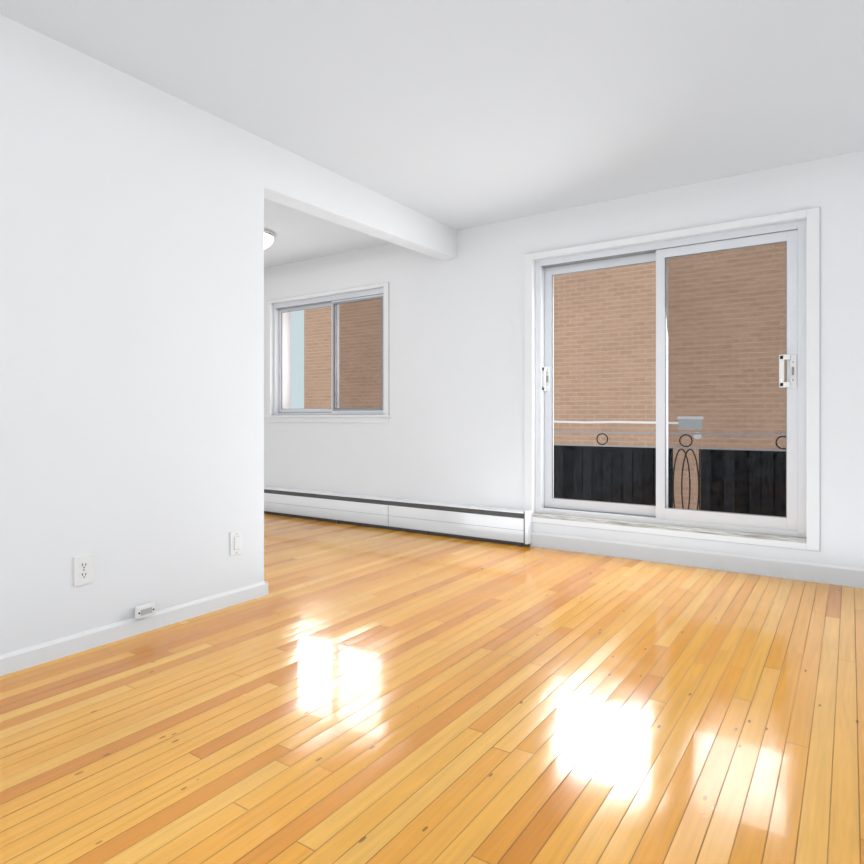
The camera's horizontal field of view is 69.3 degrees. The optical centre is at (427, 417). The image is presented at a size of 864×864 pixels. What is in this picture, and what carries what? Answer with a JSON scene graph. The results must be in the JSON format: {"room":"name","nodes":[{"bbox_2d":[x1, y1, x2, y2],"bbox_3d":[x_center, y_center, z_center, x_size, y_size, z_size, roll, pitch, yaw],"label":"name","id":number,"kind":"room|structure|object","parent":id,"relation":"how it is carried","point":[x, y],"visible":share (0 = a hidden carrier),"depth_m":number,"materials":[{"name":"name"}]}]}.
{"room":"empty living room","nodes":[
{"label":"empty living room","id":0,"kind":"room"},
{"bbox_2d":[0,14,263,654],"bbox_3d":[-2.048,-0.265,1.651,0.130,2.400,4.039,0,0,34],"label":"wall","id":1,"kind":"structure","parent":0,"point":[132,212],"depth_m":2.64,"materials":[{"name":"white paint"}]},
{"bbox_2d":[74,554,92,586],"bbox_3d":[-1.383,0.614,2.510,0.009,0.118,0.074,0,0,34],"label":"outlet","id":2,"kind":"object","parent":1,"relation":"attached to","point":[83,565],"visible":1,"depth_m":2.51,"materials":[{"name":"white plastic"}]},
{"bbox_2d":[0,581,267,675],"bbox_3d":[-2.016,0.899,1.699,0.160,0.072,3.954,0,0,34],"label":"baseboard","id":3,"kind":"structure","parent":1,"relation":"attached to","point":[24,658],"depth_m":2.63,"materials":[{"name":"white wood"}]},
{"bbox_2d":[135,602,154,618],"bbox_3d":[-1.224,0.837,2.701,0.028,0.052,0.080,0,0,34],"label":"box","id":4,"kind":"object","parent":1,"relation":"attached to","point":[145,610],"visible":1,"depth_m":2.69,"materials":[{"name":"white plastic"}]},
{"bbox_2d":[230,530,241,555],"bbox_3d":[-0.960,0.631,3.135,0.010,0.118,0.074,0,0,34],"label":"electrical outlet","id":5,"kind":"object","parent":1,"relation":"attached to","point":[235,537],"visible":1,"depth_m":3.13,"materials":[{"name":"white plastic"}]},
{"bbox_2d":[264,139,456,260],"bbox_3d":[-0.372,-1.337,4.128,0.130,0.255,1.941,0,0,34],"label":"beam","id":6,"kind":"structure","parent":0,"point":[291,180],"depth_m":3.86,"materials":[{"name":"white paint"}]},
{"bbox_2d":[0,513,863,863],"bbox_3d":[-1.238,0.985,2.287,7.500,0.100,6.000,0,0,34],"label":"floor","id":7,"kind":"structure","parent":0,"point":[391,696],"depth_m":1.92,"materials":[{"name":"brown wood"}]},
{"bbox_2d":[0,0,863,267],"bbox_3d":[-1.173,-1.515,2.382,7.500,0.100,6.230,0,0,34],"label":"ceiling","id":8,"kind":"structure","parent":0,"point":[461,114],"depth_m":2.75,"materials":[{"name":"white paint"}]},
{"bbox_2d":[264,228,274,248],"bbox_3d":[-1.394,-1.387,4.965,0.356,0.155,0.356,0,0,34],"label":"ceiling light","id":9,"kind":"object","parent":8,"relation":"attached to","point":[269,235],"depth_m":4.91,"materials":[{"name":"white glass"}]},
{"bbox_2d":[264,150,863,567],"bbox_3d":[0.503,-0.265,4.858,7.500,2.400,0.250,0,0,34],"label":"wall","id":10,"kind":"structure","parent":0,"point":[454,432],"depth_m":4.71,"materials":[{"name":"white paint"}]},
{"bbox_2d":[265,282,389,422],"bbox_3d":[-0.923,-0.547,5.720,1.515,1.190,0.140,0,0,34],"label":"sliding window","id":11,"kind":"structure","parent":10,"relation":"in","point":[334,301],"depth_m":5.70,"materials":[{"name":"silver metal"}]},
{"bbox_2d":[264,486,531,546],"bbox_3d":[-0.929,0.804,5.630,4.024,0.261,0.076,0,0,34],"label":"baseboard heater","id":12,"kind":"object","parent":10,"relation":"attached to","point":[482,523],"depth_m":5.08,"materials":[{"name":"white metal"}]},
{"bbox_2d":[532,513,805,542],"bbox_3d":[1.472,0.708,4.062,1.698,0.025,0.050,0,0,34],"label":"patio door sill","id":13,"kind":"structure","parent":10,"relation":"attached to","point":[540,515],"depth_m":3.97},
{"bbox_2d":[535,220,805,537],"bbox_3d":[1.505,-0.223,4.111,1.698,1.841,0.154,0,0,34],"label":"sliding door","id":14,"kind":"structure","parent":10,"relation":"in","point":[793,234],"depth_m":4.06,"materials":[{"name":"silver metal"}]},
{"bbox_2d":[524,207,819,551],"bbox_3d":[1.463,-0.215,4.049,1.833,1.954,0.014,0,0,34],"label":"door frame","id":15,"kind":"structure","parent":10,"relation":"attached to","point":[812,215],"depth_m":3.72,"materials":[{"name":"white wood"}]},
{"bbox_2d":[531,532,863,587],"bbox_3d":[2.100,0.883,3.617,3.262,0.105,0.015,0,0,34],"label":"baseboard","id":16,"kind":"structure","parent":10,"relation":"attached to","point":[780,568],"depth_m":3.85,"materials":[{"name":"white wood"}]},
{"label":"outside","id":17,"kind":"structure","parent":0,"visible":0},
{"bbox_2d":[290,242,785,509],"bbox_3d":[2.996,-3.065,10.772,30.000,24.000,0.300,0,0,34],"label":"brick building","id":18,"kind":"structure","parent":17,"point":[727,309],"depth_m":10.20,"materials":[{"name":"brown brick"}]},
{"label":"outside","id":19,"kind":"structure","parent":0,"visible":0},
{"bbox_2d":[554,416,785,516],"bbox_3d":[2.009,0.544,4.720,3.950,1.102,1.200,0,0,34],"label":"balcony railing","id":20,"kind":"object","parent":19,"point":[732,480],"visible":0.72,"depth_m":5.21,"materials":[{"name":"metal"}]}
]}

